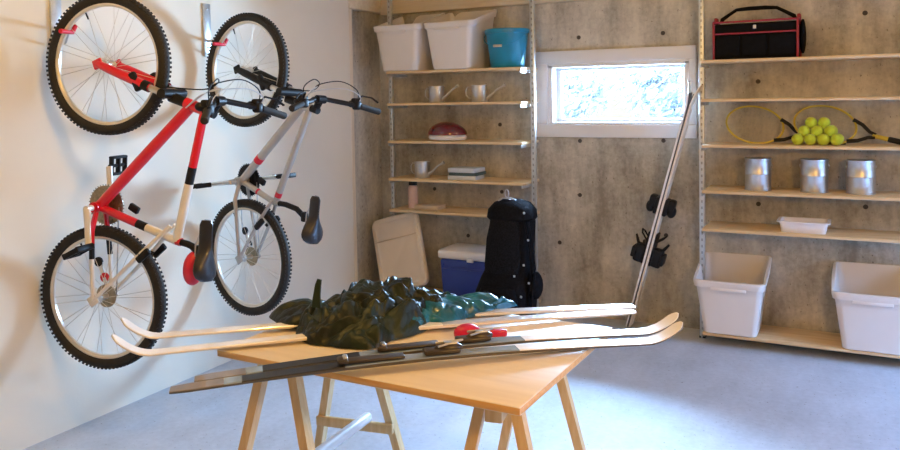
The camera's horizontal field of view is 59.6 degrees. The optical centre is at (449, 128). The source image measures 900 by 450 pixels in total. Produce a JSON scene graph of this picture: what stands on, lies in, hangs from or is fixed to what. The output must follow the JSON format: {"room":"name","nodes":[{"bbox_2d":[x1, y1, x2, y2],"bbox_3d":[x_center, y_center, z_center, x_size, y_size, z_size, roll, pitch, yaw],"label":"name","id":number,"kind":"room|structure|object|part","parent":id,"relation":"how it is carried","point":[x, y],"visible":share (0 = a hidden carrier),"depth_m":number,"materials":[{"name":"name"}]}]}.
{"room":"garage","nodes":[
{"label":"garage","id":0,"kind":"room"},
{"bbox_2d":[0,0,354,449],"bbox_3d":[-2.288,0.147,2.991,0.200,2.620,6.335,0,3,28],"label":"wall","id":1,"kind":"structure","parent":0,"point":[51,167],"depth_m":4.10,"materials":[{"name":"paint"}]},
{"bbox_2d":[49,0,77,43],"bbox_3d":[-1.744,-0.516,3.555,0.087,0.300,0.258,-3,3,-35],"label":"wall hook","id":2,"kind":"object","parent":1,"relation":"attached to","point":[54,5],"visible":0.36,"depth_m":3.62,"materials":[{"name":"metal"}]},
{"bbox_3d":[-1.823,-0.518,3.637,0.012,0.300,0.055,0,3,28],"label":"plate","id":3,"kind":"part","parent":2,"relation":"part of","materials":[{"name":"metal"}]},
{"bbox_2d":[40,0,286,369],"bbox_3d":[-1.336,0.236,3.408,1.081,1.656,0.655,0,2,16],"label":"mountain bike","id":4,"kind":"object","parent":1,"relation":"attached to","point":[106,205],"visible":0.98,"depth_m":3.41,"materials":[{"name":"red metal"}]},
{"bbox_3d":[-1.563,0.424,3.403,0.049,0.185,0.060,0,2,16],"label":"crank arm","id":5,"kind":"part","parent":4,"relation":"part of","materials":[{"name":"white paint"}]},
{"bbox_3d":[-1.538,0.261,3.544,0.047,0.185,0.060,0,2,16],"label":"crank arm","id":6,"kind":"part","parent":4,"relation":"part of","materials":[{"name":"white paint"}]},
{"bbox_3d":[-1.538,0.542,3.530,0.151,0.404,0.011,0,2,16],"label":"chain","id":7,"kind":"part","parent":4,"relation":"part of","materials":[{"name":"metal"}]},
{"bbox_3d":[-1.294,0.322,3.400,0.591,0.910,0.144,0,2,16],"label":"frame","id":8,"kind":"part","parent":4,"relation":"part of","materials":[{"name":"red paint"}]},
{"bbox_3d":[-1.116,0.506,3.358,0.119,0.081,0.030,0,2,16],"label":"seat post","id":9,"kind":"part","parent":4,"relation":"part of","materials":[{"name":"black plastic"}]},
{"bbox_3d":[-1.055,0.509,3.341,0.046,0.208,0.077,0,2,16],"label":"saddle rail","id":10,"kind":"part","parent":4,"relation":"part of","materials":[{"name":"silver metal"}]},
{"bbox_3d":[-0.922,-0.102,3.023,0.023,0.047,0.131,-2,2,-16],"label":"brake lever","id":11,"kind":"part","parent":4,"relation":"part of","materials":[{"name":"black plastic"}]},
{"bbox_3d":[-0.988,-0.089,3.294,0.091,0.095,0.056,0,2,16],"label":"stem","id":12,"kind":"part","parent":4,"relation":"part of","materials":[{"name":"black plastic"}]},
{"bbox_3d":[-0.790,-0.124,3.489,0.131,0.047,0.023,-3,3,-43],"label":"brake lever","id":13,"kind":"part","parent":4,"relation":"part of","materials":[{"name":"black plastic"}]},
{"bbox_2d":[202,3,228,56],"bbox_3d":[-1.334,-0.559,4.411,0.168,0.300,0.101,1,3,35],"label":"wall hook","id":14,"kind":"object","parent":1,"relation":"attached to","point":[206,16],"visible":0.84,"depth_m":4.46,"materials":[{"name":"metal"}]},
{"bbox_3d":[-1.382,-0.561,4.472,0.012,0.300,0.055,0,3,28],"label":"plate","id":15,"kind":"part","parent":14,"relation":"part of","materials":[{"name":"metal"}]},
{"bbox_2d":[193,13,380,315],"bbox_3d":[-0.958,0.198,4.173,1.035,1.650,0.666,1,3,35],"label":"mountain bike","id":16,"kind":"object","parent":1,"relation":"attached to","point":[248,181],"visible":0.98,"depth_m":4.19,"materials":[{"name":"grey metal"}]},
{"bbox_3d":[-1.247,0.296,4.294,0.188,0.046,0.048,0,3,30],"label":"crank arm","id":17,"kind":"part","parent":16,"relation":"part of","materials":[{"name":"silver metal"}]},
{"bbox_3d":[-1.109,0.491,4.359,0.142,0.417,0.011,1,3,35],"label":"chain","id":18,"kind":"part","parent":16,"relation":"part of","materials":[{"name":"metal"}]},
{"bbox_3d":[-1.035,0.273,4.328,0.188,0.046,0.048,0,3,30],"label":"crank arm","id":19,"kind":"part","parent":16,"relation":"part of","materials":[{"name":"silver metal"}]},
{"bbox_3d":[-0.924,0.289,4.160,0.577,0.894,0.142,1,3,35],"label":"frame","id":20,"kind":"part","parent":16,"relation":"part of","materials":[{"name":"silver metal"}]},
{"bbox_3d":[-0.831,0.427,4.103,0.228,0.098,0.030,1,3,35],"label":"seat post","id":21,"kind":"part","parent":16,"relation":"part of","materials":[{"name":"black plastic"}]},
{"bbox_3d":[-0.699,-0.157,3.689,0.022,0.037,0.124,-1,2,9],"label":"brake lever","id":22,"kind":"part","parent":16,"relation":"part of","materials":[{"name":"black metal"}]},
{"bbox_3d":[-0.667,-0.122,3.963,0.086,0.098,0.058,1,3,35],"label":"stem","id":23,"kind":"part","parent":16,"relation":"part of","materials":[{"name":"black plastic"}]},
{"bbox_3d":[-0.427,-0.154,4.092,0.124,0.045,0.021,-2,3,-31],"label":"brake lever","id":24,"kind":"part","parent":16,"relation":"part of","materials":[{"name":"black plastic"}]},
{"bbox_2d":[349,9,357,282],"bbox_3d":[-0.727,0.220,5.776,0.045,2.190,0.036,0,3,28],"label":"trim","id":25,"kind":"structure","parent":1,"relation":"attached to","point":[350,10],"depth_m":5.76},
{"bbox_2d":[352,10,382,281],"bbox_3d":[-0.699,-0.010,6.116,0.200,2.620,0.683,0,3,28],"label":"wall","id":26,"kind":"structure","parent":0,"point":[366,63],"depth_m":6.02,"materials":[{"name":"concrete"}]},
{"bbox_2d":[348,0,380,13],"bbox_3d":[-0.652,-1.004,5.928,0.075,0.230,0.483,0,3,28],"label":"trim","id":27,"kind":"structure","parent":26,"relation":"attached to","point":[370,6],"depth_m":5.90,"materials":[{"name":"beige wood"}]},
{"bbox_2d":[23,312,899,449],"bbox_3d":[0.864,1.508,1.668,7.019,0.100,7.218,0,3,28],"label":"floor","id":28,"kind":"structure","parent":0,"point":[684,391],"depth_m":3.85,"materials":[{"name":"concrete"}]},
{"bbox_2d":[238,364,404,449],"bbox_3d":[-0.472,1.075,2.856,0.441,0.713,0.734,0,2,18],"label":"trestle","id":29,"kind":"object","parent":28,"relation":"on","point":[324,420],"visible":0.44,"depth_m":2.61,"materials":[{"name":"brown wood"}]},
{"bbox_3d":[-0.684,1.090,2.601,0.225,0.711,0.053,-1,2,-7],"label":"leg","id":30,"kind":"part","parent":29,"relation":"part of","materials":[{"name":"brown wood"}]},
{"bbox_3d":[-0.448,1.089,2.525,0.225,0.711,0.053,1,3,43],"label":"leg","id":31,"kind":"part","parent":29,"relation":"part of","materials":[{"name":"brown wood"}]},
{"bbox_3d":[-0.496,1.063,3.186,0.225,0.711,0.053,1,3,43],"label":"leg","id":32,"kind":"part","parent":29,"relation":"part of","materials":[{"name":"brown wood"}]},
{"bbox_2d":[315,412,371,449],"bbox_3d":[-0.482,1.155,2.764,0.043,0.043,0.771,0,3,24],"label":"tube","id":33,"kind":"object","parent":29,"relation":"on","point":[338,438],"visible":1,"depth_m":2.94,"materials":[{"name":"plastic"}]},
{"bbox_3d":[-0.260,1.062,3.110,0.225,0.711,0.053,-1,2,-7],"label":"leg","id":34,"kind":"part","parent":29,"relation":"part of","materials":[{"name":"brown wood"}]},
{"bbox_2d":[386,0,540,314],"bbox_3d":[0.069,0.165,5.682,1.186,2.280,0.312,0,3,28],"label":"shelving unit","id":35,"kind":"object","parent":28,"relation":"on","point":[524,182],"visible":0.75,"depth_m":5.54,"materials":[{"name":"wood"}]},
{"bbox_3d":[-0.435,0.162,5.955,0.032,2.280,0.028,0,3,28],"label":"post","id":36,"kind":"part","parent":35,"relation":"part of","materials":[{"name":"metal"}]},
{"bbox_2d":[372,213,428,286],"bbox_3d":[-0.372,0.915,5.842,0.524,0.614,0.141,0,3,28],"label":"leaning slab","id":37,"kind":"object","parent":35,"relation":"on","point":[398,239],"visible":0.77,"depth_m":5.82,"materials":[{"name":"beige plastic"}]},
{"bbox_2d":[373,13,444,71],"bbox_3d":[-0.297,-0.641,5.825,0.421,0.430,0.401,1,3,33],"label":"storage bin","id":38,"kind":"object","parent":35,"relation":"on","point":[403,47],"visible":0.79,"depth_m":5.68,"materials":[{"name":"white plastic"}]},
{"bbox_2d":[408,181,417,207],"bbox_3d":[-0.275,0.486,5.853,0.076,0.203,0.076,0,3,28],"label":"water bottle","id":39,"kind":"object","parent":35,"relation":"on","point":[412,189],"visible":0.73,"depth_m":5.82,"materials":[{"name":"pink plastic"}]},
{"bbox_2d":[411,161,444,177],"bbox_3d":[-0.165,0.293,5.759,0.299,0.131,0.116,0,3,32],"label":"watering can","id":40,"kind":"object","parent":35,"relation":"on","point":[422,168],"visible":1,"depth_m":5.74,"materials":[{"name":"metal"}]},
{"bbox_3d":[-0.103,0.288,5.720,0.152,0.120,0.026,0,3,32],"label":"spout","id":41,"kind":"part","parent":40,"relation":"part of","materials":[{"name":"metal"}]},
{"bbox_2d":[414,203,445,210],"bbox_3d":[-0.145,0.572,5.789,0.190,0.032,0.140,0,3,28],"label":"flat box","id":42,"kind":"object","parent":35,"relation":"on","point":[423,206],"visible":1,"depth_m":5.74,"materials":[{"name":"beige cardboard"}]},
{"bbox_2d":[425,84,458,102],"bbox_3d":[-0.060,-0.257,5.697,0.299,0.131,0.116,1,3,34],"label":"watering can","id":43,"kind":"object","parent":35,"relation":"on","point":[436,93],"visible":1,"depth_m":5.67,"materials":[{"name":"metal"}]},
{"bbox_3d":[0.001,-0.263,5.656,0.152,0.120,0.026,1,3,34],"label":"spout","id":44,"kind":"part","parent":43,"relation":"part of","materials":[{"name":"metal"}]},
{"bbox_2d":[428,121,466,139],"bbox_3d":[-0.019,0.012,5.671,0.300,0.132,0.208,0,3,24],"label":"helmet","id":45,"kind":"object","parent":35,"relation":"on","point":[445,130],"visible":1,"depth_m":5.59,"materials":[{"name":"red plastic"}]},
{"bbox_2d":[423,9,496,69],"bbox_3d":[0.077,-0.640,5.622,0.421,0.430,0.401,0,3,32],"label":"storage bin","id":46,"kind":"object","parent":35,"relation":"on","point":[455,42],"visible":0.91,"depth_m":5.50,"materials":[{"name":"white plastic"}]},
{"bbox_2d":[438,243,485,295],"bbox_3d":[0.182,1.038,5.620,0.465,0.372,0.310,0,3,28],"label":"cooler","id":47,"kind":"object","parent":35,"relation":"on","point":[462,264],"visible":0.65,"depth_m":5.54,"materials":[{"name":"blue plastic"}]},
{"bbox_3d":[0.182,0.883,5.620,0.465,0.062,0.295,0,3,28],"label":"lid","id":48,"kind":"part","parent":47,"relation":"part of","materials":[{"name":"white plastic"}]},
{"bbox_3d":[0.116,0.972,5.495,0.394,0.032,0.032,0,3,28],"label":"handle","id":49,"kind":"part","parent":47,"relation":"part of","materials":[{"name":"blue plastic"}]},
{"bbox_3d":[0.076,-0.417,5.649,1.065,0.018,0.312,0,3,28],"label":"shelf","id":50,"kind":"part","parent":35,"relation":"part of","materials":[{"name":"brown wood"}]},
{"bbox_3d":[0.080,-0.184,5.659,1.065,0.018,0.312,0,3,28],"label":"shelf","id":51,"kind":"part","parent":35,"relation":"part of","materials":[{"name":"brown wood"}]},
{"bbox_3d":[0.085,0.091,5.670,1.065,0.018,0.312,0,3,28],"label":"shelf","id":52,"kind":"part","parent":35,"relation":"part of","materials":[{"name":"brown wood"}]},
{"bbox_3d":[0.090,0.367,5.681,1.065,0.018,0.312,0,3,28],"label":"shelf","id":53,"kind":"part","parent":35,"relation":"part of","materials":[{"name":"brown wood"}]},
{"bbox_3d":[0.094,0.596,5.691,1.065,0.018,0.312,0,3,28],"label":"shelf","id":54,"kind":"part","parent":35,"relation":"part of","materials":[{"name":"brown wood"}]},
{"bbox_2d":[448,175,483,179],"bbox_3d":[0.116,0.343,5.651,0.215,0.030,0.170,0,3,24],"label":"case","id":55,"kind":"object","parent":35,"relation":"on","point":[450,177],"visible":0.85,"depth_m":5.58,"materials":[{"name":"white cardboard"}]},
{"bbox_2d":[449,171,485,175],"bbox_3d":[0.126,0.318,5.644,0.215,0.022,0.170,0,3,27],"label":"case","id":56,"kind":"object","parent":55,"relation":"on","point":[483,172],"visible":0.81,"depth_m":5.57,"materials":[{"name":"black plastic"}]},
{"bbox_2d":[448,166,484,172],"bbox_3d":[0.119,0.291,5.647,0.215,0.030,0.170,0,3,30],"label":"case","id":57,"kind":"object","parent":56,"relation":"on","point":[459,169],"visible":1,"depth_m":5.59,"materials":[{"name":"white plastic"}]},
{"bbox_3d":[0.105,1.231,5.717,1.065,0.018,0.312,0,3,28],"label":"shelf","id":58,"kind":"part","parent":35,"relation":"part of","materials":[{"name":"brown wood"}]},
{"bbox_2d":[465,83,505,101],"bbox_3d":[0.250,-0.257,5.545,0.299,0.131,0.116,0,3,20],"label":"watering can","id":59,"kind":"object","parent":35,"relation":"on","point":[478,92],"visible":0.97,"depth_m":5.51,"materials":[{"name":"metal"}]},
{"bbox_3d":[0.319,-0.263,5.520,0.152,0.120,0.026,0,3,20],"label":"spout","id":60,"kind":"part","parent":59,"relation":"part of","materials":[{"name":"metal"}]},
{"bbox_2d":[484,28,529,67],"bbox_3d":[0.394,-0.556,5.448,0.321,0.266,0.332,0,3,28],"label":"bucket","id":61,"kind":"object","parent":35,"relation":"on","point":[507,47],"visible":0.89,"depth_m":5.34,"materials":[{"name":"teal plastic"}]},
{"bbox_3d":[0.358,-0.615,5.380,0.321,0.105,0.163,0,3,28],"label":"handle","id":62,"kind":"part","parent":61,"relation":"part of","materials":[{"name":"teal plastic"}]},
{"bbox_3d":[0.579,0.167,5.420,0.032,2.280,0.028,0,3,28],"label":"post","id":63,"kind":"part","parent":35,"relation":"part of","materials":[{"name":"metal"}]},
{"bbox_2d":[475,189,542,314],"bbox_3d":[0.385,0.857,5.103,0.470,0.934,0.327,0,3,28],"label":"golf bag","id":64,"kind":"object","parent":28,"relation":"on","point":[510,273],"visible":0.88,"depth_m":5.00,"materials":[{"name":"black fabric"}]},
{"bbox_2d":[464,375,585,449],"bbox_3d":[0.227,1.079,2.468,0.441,0.713,0.734,0,2,18],"label":"trestle","id":65,"kind":"object","parent":28,"relation":"on","point":[520,426],"visible":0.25,"depth_m":2.19,"materials":[{"name":"brown wood"}]},
{"bbox_2d":[217,315,611,415],"bbox_3d":[-0.096,0.710,2.628,1.068,0.022,0.785,0,3,29],"label":"plywood board","id":66,"kind":"object","parent":65,"relation":"on","point":[511,384],"visible":0.59,"depth_m":2.33,"materials":[{"name":"beige wood"}]},
{"bbox_2d":[111,309,636,356],"bbox_3d":[-0.196,0.658,2.672,1.781,0.074,0.056,-2,2,-13],"label":"ski","id":67,"kind":"object","parent":66,"relation":"on","point":[119,341],"visible":0.84,"depth_m":2.60,"materials":[{"name":"beige wood"}]},
{"bbox_2d":[121,304,635,338],"bbox_3d":[-0.212,0.653,2.802,1.823,0.074,0.056,-1,2,-9],"label":"ski","id":68,"kind":"object","parent":66,"relation":"on","point":[132,327],"visible":0.74,"depth_m":2.73,"materials":[{"name":"beige wood"}]},
{"bbox_2d":[269,276,516,348],"bbox_3d":[-0.230,0.592,2.916,0.809,0.188,0.597,-3,3,-40],"label":"inflatable crocodile","id":69,"kind":"object","parent":66,"relation":"on","point":[366,315],"visible":1,"depth_m":2.69,"materials":[{"name":"green plastic"}]},
{"bbox_2d":[269,298,325,328],"bbox_3d":[-0.521,0.655,2.881,0.255,0.063,0.266,-2,3,-29],"label":"tail","id":70,"kind":"object","parent":69,"relation":"attached to","point":[299,312],"depth_m":2.79,"materials":[{"name":"green plastic"}]},
{"bbox_2d":[169,321,682,393],"bbox_3d":[-0.009,0.669,2.362,1.577,0.070,0.060,-2,2,-14],"label":"ski","id":71,"kind":"object","parent":66,"relation":"on","point":[449,349],"visible":1,"depth_m":2.33,"materials":[{"name":"grey plastic"}]},
{"bbox_3d":[-0.231,0.670,2.306,0.197,0.014,0.044,-2,2,-14],"label":"binding plate","id":72,"kind":"part","parent":71,"relation":"part of","materials":[{"name":"grey metal"}]},
{"bbox_3d":[0.000,0.641,2.363,0.083,0.015,0.042,-2,2,-14],"label":"lever","id":73,"kind":"part","parent":71,"relation":"part of","materials":[{"name":"metal"}]},
{"bbox_2d":[194,312,678,381],"bbox_3d":[0.020,0.665,2.455,1.560,0.069,0.060,-2,2,-15],"label":"ski","id":74,"kind":"object","parent":66,"relation":"on","point":[478,337],"visible":0.88,"depth_m":2.45,"materials":[{"name":"grey plastic"}]},
{"bbox_3d":[-0.130,0.663,2.414,0.196,0.014,0.044,-2,2,-15],"label":"binding plate","id":75,"kind":"part","parent":74,"relation":"part of","materials":[{"name":"grey metal"}]},
{"bbox_3d":[0.097,0.636,2.475,0.082,0.015,0.042,-2,2,-15],"label":"lever","id":76,"kind":"part","parent":74,"relation":"part of","materials":[{"name":"metal"}]},
{"bbox_2d":[454,323,479,336],"bbox_3d":[0.057,0.672,2.608,0.092,0.051,0.060,-2,2,-18],"label":"roll","id":77,"kind":"object","parent":66,"relation":"on","point":[462,329],"visible":0.5,"depth_m":2.59,"materials":[{"name":"red plastic"}]},
{"bbox_2d":[490,328,506,336],"bbox_3d":[0.163,0.683,2.637,0.055,0.022,0.030,-1,2,-7],"label":"block","id":78,"kind":"object","parent":66,"relation":"on","point":[500,332],"visible":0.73,"depth_m":2.62,"materials":[{"name":"red plastic"}]},
{"bbox_3d":[0.015,1.094,2.213,0.225,0.711,0.053,-1,2,-7],"label":"leg","id":79,"kind":"part","parent":65,"relation":"part of","materials":[{"name":"brown wood"}]},
{"bbox_3d":[0.203,1.067,2.798,0.225,0.711,0.053,1,3,43],"label":"leg","id":80,"kind":"part","parent":65,"relation":"part of","materials":[{"name":"brown wood"}]},
{"bbox_3d":[0.251,1.093,2.137,0.225,0.711,0.053,1,3,43],"label":"leg","id":81,"kind":"part","parent":65,"relation":"part of","materials":[{"name":"brown wood"}]},
{"bbox_3d":[0.439,1.066,2.722,0.225,0.711,0.053,-1,2,-7],"label":"leg","id":82,"kind":"part","parent":65,"relation":"part of","materials":[{"name":"brown wood"}]},
{"bbox_2d":[626,81,691,326],"bbox_3d":[1.328,0.499,5.030,0.459,1.602,0.105,1,3,39],"label":"ski","id":83,"kind":"object","parent":28,"relation":"on","point":[639,251],"visible":0.87,"depth_m":5.03,"materials":[{"name":"black plastic"}]},
{"bbox_2d":[628,84,702,327],"bbox_3d":[1.371,0.510,5.019,0.511,1.586,0.104,1,3,39],"label":"ski","id":84,"kind":"object","parent":28,"relation":"on","point":[656,257],"visible":1,"depth_m":5.00,"materials":[{"name":"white plastic"}]},
{"bbox_2d":[698,0,899,358],"bbox_3d":[2.528,0.175,4.384,2.213,2.280,0.312,0,3,28],"label":"shelving unit","id":85,"kind":"object","parent":28,"relation":"on","point":[823,340],"visible":0.91,"depth_m":4.62,"materials":[{"name":"wood"}]},
{"bbox_3d":[1.570,0.171,4.896,0.032,2.280,0.028,0,3,28],"label":"post","id":86,"kind":"part","parent":85,"relation":"part of","materials":[{"name":"metal"}]},
{"bbox_2d":[693,252,771,337],"bbox_3d":[1.737,1.015,4.828,0.421,0.430,0.401,0,3,28],"label":"storage bin","id":87,"kind":"object","parent":85,"relation":"on","point":[731,296],"visible":0.94,"depth_m":4.72,"materials":[{"name":"white plastic"}]},
{"bbox_2d":[744,157,772,190],"bbox_3d":[1.854,0.269,4.732,0.164,0.194,0.160,0,3,28],"label":"paint can","id":88,"kind":"object","parent":85,"relation":"on","point":[757,169],"visible":1,"depth_m":4.67,"materials":[{"name":"metal"}]},
{"bbox_2d":[712,5,805,59],"bbox_3d":[1.844,-0.575,4.689,0.509,0.316,0.229,0,3,28],"label":"tool bag","id":89,"kind":"object","parent":85,"relation":"on","point":[776,39],"visible":0.95,"depth_m":4.60,"materials":[{"name":"black fabric"}]},
{"bbox_3d":[1.835,-0.686,4.691,0.435,0.094,0.025,0,3,28],"label":"handle","id":90,"kind":"part","parent":89,"relation":"part of","materials":[{"name":"black fabric"}]},
{"bbox_2d":[725,105,845,144],"bbox_3d":[2.009,-0.015,4.733,0.676,0.256,0.110,0,3,30],"label":"tennis racket","id":91,"kind":"object","parent":85,"relation":"on","point":[783,121],"visible":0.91,"depth_m":4.79,"materials":[{"name":"yellow paint"}]},
{"bbox_3d":[1.865,-0.027,4.816,0.343,0.235,0.111,0,3,28],"label":"frame","id":92,"kind":"part","parent":91,"relation":"part of","materials":[{"name":"yellow paint"}]},
{"bbox_2d":[791,134,803,144],"bbox_3d":[2.015,0.060,4.559,0.067,0.065,0.067,0,3,28],"label":"tennis ball","id":93,"kind":"object","parent":85,"relation":"on","point":[797,139],"visible":1,"depth_m":4.54,"materials":[{"name":"fabric"}]},
{"bbox_2d":[798,125,809,136],"bbox_3d":[2.053,0.012,4.559,0.067,0.065,0.067,0,3,28],"label":"tennis ball","id":94,"kind":"object","parent":93,"relation":"on","point":[803,130],"visible":0.99,"depth_m":4.54,"materials":[{"name":"fabric"}]},
{"bbox_3d":[2.522,-0.173,4.369,2.122,0.018,0.312,0,3,28],"label":"shelf","id":95,"kind":"part","parent":85,"relation":"part of","materials":[{"name":"brown wood"}]},
{"bbox_3d":[2.518,-0.406,4.360,2.122,0.018,0.312,0,3,28],"label":"shelf","id":96,"kind":"part","parent":85,"relation":"part of","materials":[{"name":"brown wood"}]},
{"bbox_3d":[2.547,1.241,4.428,2.122,0.018,0.312,0,3,28],"label":"shelf","id":97,"kind":"part","parent":85,"relation":"part of","materials":[{"name":"brown wood"}]},
{"bbox_3d":[2.536,0.607,4.401,2.122,0.018,0.312,0,3,28],"label":"shelf","id":98,"kind":"part","parent":85,"relation":"part of","materials":[{"name":"brown wood"}]},
{"bbox_3d":[2.532,0.377,4.392,2.122,0.018,0.312,0,3,28],"label":"shelf","id":99,"kind":"part","parent":85,"relation":"part of","materials":[{"name":"brown wood"}]},
{"bbox_3d":[2.527,0.101,4.380,2.122,0.018,0.312,0,3,28],"label":"shelf","id":100,"kind":"part","parent":85,"relation":"part of","materials":[{"name":"brown wood"}]},
{"bbox_2d":[776,216,831,233],"bbox_3d":[2.069,0.565,4.596,0.284,0.066,0.198,0,3,28],"label":"plastic tray","id":101,"kind":"object","parent":85,"relation":"on","point":[787,224],"visible":1,"depth_m":4.55,"materials":[{"name":"white plastic"}]},
{"bbox_2d":[804,134,816,144],"bbox_3d":[2.075,0.061,4.528,0.067,0.065,0.067,0,3,28],"label":"tennis ball","id":102,"kind":"object","parent":85,"relation":"on","point":[809,139],"visible":1,"depth_m":4.51,"materials":[{"name":"fabric"}]},
{"bbox_2d":[811,125,822,136],"bbox_3d":[2.113,0.012,4.528,0.067,0.065,0.067,0,3,28],"label":"tennis ball","id":103,"kind":"object","parent":102,"relation":"on","point":[816,130],"visible":1,"depth_m":4.50,"materials":[{"name":"fabric"}]},
{"bbox_2d":[805,117,817,127],"bbox_3d":[2.094,-0.036,4.558,0.067,0.065,0.067,0,3,28],"label":"tennis ball","id":104,"kind":"object","parent":103,"relation":"on","point":[810,122],"visible":0.99,"depth_m":4.54,"materials":[{"name":"fabric"}]},
{"bbox_2d":[799,158,829,192],"bbox_3d":[2.126,0.270,4.589,0.164,0.194,0.160,0,3,28],"label":"paint can","id":105,"kind":"object","parent":85,"relation":"on","point":[814,172],"visible":1,"depth_m":4.53,"materials":[{"name":"metal"}]},
{"bbox_2d":[817,134,829,144],"bbox_3d":[2.134,0.061,4.496,0.067,0.065,0.067,0,3,28],"label":"tennis ball","id":106,"kind":"object","parent":85,"relation":"on","point":[822,139],"visible":1,"depth_m":4.47,"materials":[{"name":"fabric"}]},
{"bbox_2d":[824,125,836,136],"bbox_3d":[2.173,0.013,4.496,0.067,0.065,0.067,0,3,28],"label":"tennis ball","id":107,"kind":"object","parent":106,"relation":"on","point":[829,130],"visible":1,"depth_m":4.47,"materials":[{"name":"fabric"}]},
{"bbox_2d":[818,117,830,127],"bbox_3d":[2.153,-0.036,4.527,0.067,0.065,0.067,0,3,28],"label":"tennis ball","id":108,"kind":"object","parent":107,"relation":"on","point":[823,122],"visible":1,"depth_m":4.50,"materials":[{"name":"fabric"}]},
{"bbox_2d":[830,134,842,145],"bbox_3d":[2.194,0.061,4.465,0.067,0.065,0.067,0,3,28],"label":"tennis ball","id":109,"kind":"object","parent":85,"relation":"on","point":[836,139],"visible":1,"depth_m":4.44,"materials":[{"name":"fabric"}]},
{"bbox_2d":[793,105,899,144],"bbox_3d":[2.337,-0.012,4.520,0.676,0.256,0.110,0,3,30],"label":"tennis racket","id":110,"kind":"object","parent":85,"relation":"on","point":[874,135],"visible":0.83,"depth_m":4.51,"materials":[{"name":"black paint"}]},
{"bbox_3d":[2.193,-0.024,4.602,0.343,0.235,0.111,0,3,28],"label":"frame","id":111,"kind":"part","parent":110,"relation":"part of","materials":[{"name":"yellow paint"}]},
{"bbox_2d":[845,159,876,194],"bbox_3d":[2.338,0.271,4.477,0.164,0.194,0.160,0,2,16],"label":"paint can","id":112,"kind":"object","parent":85,"relation":"on","point":[860,173],"visible":1,"depth_m":4.41,"materials":[{"name":"metal"}]},
{"bbox_3d":[2.335,0.180,4.470,0.134,0.008,0.134,0,2,16],"label":"lid","id":113,"kind":"part","parent":112,"relation":"part of","materials":[{"name":"metal"}]},
{"bbox_2d":[831,261,899,354],"bbox_3d":[2.405,1.017,4.476,0.421,0.430,0.401,0,3,28],"label":"storage bin","id":114,"kind":"object","parent":85,"relation":"on","point":[866,296],"visible":1,"depth_m":4.38,"materials":[{"name":"white plastic"}]},
{"bbox_2d":[379,0,899,332],"bbox_3d":[2.477,-0.007,4.710,7.019,2.620,0.204,0,3,28],"label":"wall","id":115,"kind":"structure","parent":0,"point":[593,193],"depth_m":5.16,"materials":[{"name":"concrete"}]},
{"bbox_2d":[380,0,583,14],"bbox_3d":[2.400,-0.981,4.556,6.619,0.220,0.060,0,3,28],"label":"trim","id":116,"kind":"structure","parent":115,"relation":"attached to","point":[398,6],"depth_m":5.82,"materials":[{"name":"beige wood"}]},
{"bbox_2d":[535,45,696,137],"bbox_3d":[1.139,-0.245,5.387,1.105,0.598,0.214,0,3,28],"label":"window","id":117,"kind":"structure","parent":115,"relation":"in","point":[550,65],"depth_m":5.33,"materials":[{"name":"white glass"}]},
{"bbox_3d":[1.172,-0.241,5.401,0.910,0.383,0.040,0,3,28],"label":"sash","id":118,"kind":"part","parent":117,"relation":"part of","materials":[{"name":"glass"}]},
{"label":"outside","id":119,"kind":"structure","parent":0,"visible":0},
{"bbox_3d":[3.125,0.559,9.133,16.000,0.100,8.000,0,3,28],"label":"ground","id":120,"kind":"structure","parent":119,"visible":0},
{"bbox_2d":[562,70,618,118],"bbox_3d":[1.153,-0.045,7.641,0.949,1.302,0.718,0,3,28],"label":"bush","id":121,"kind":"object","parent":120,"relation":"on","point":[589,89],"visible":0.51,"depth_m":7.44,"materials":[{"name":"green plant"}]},
{"bbox_2d":[609,68,683,117],"bbox_3d":[1.943,-0.064,7.000,1.054,1.364,0.761,0,3,28],"label":"bush","id":122,"kind":"object","parent":120,"relation":"on","point":[660,104],"visible":0.5,"depth_m":6.90,"materials":[{"name":"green plant"}]}
]}

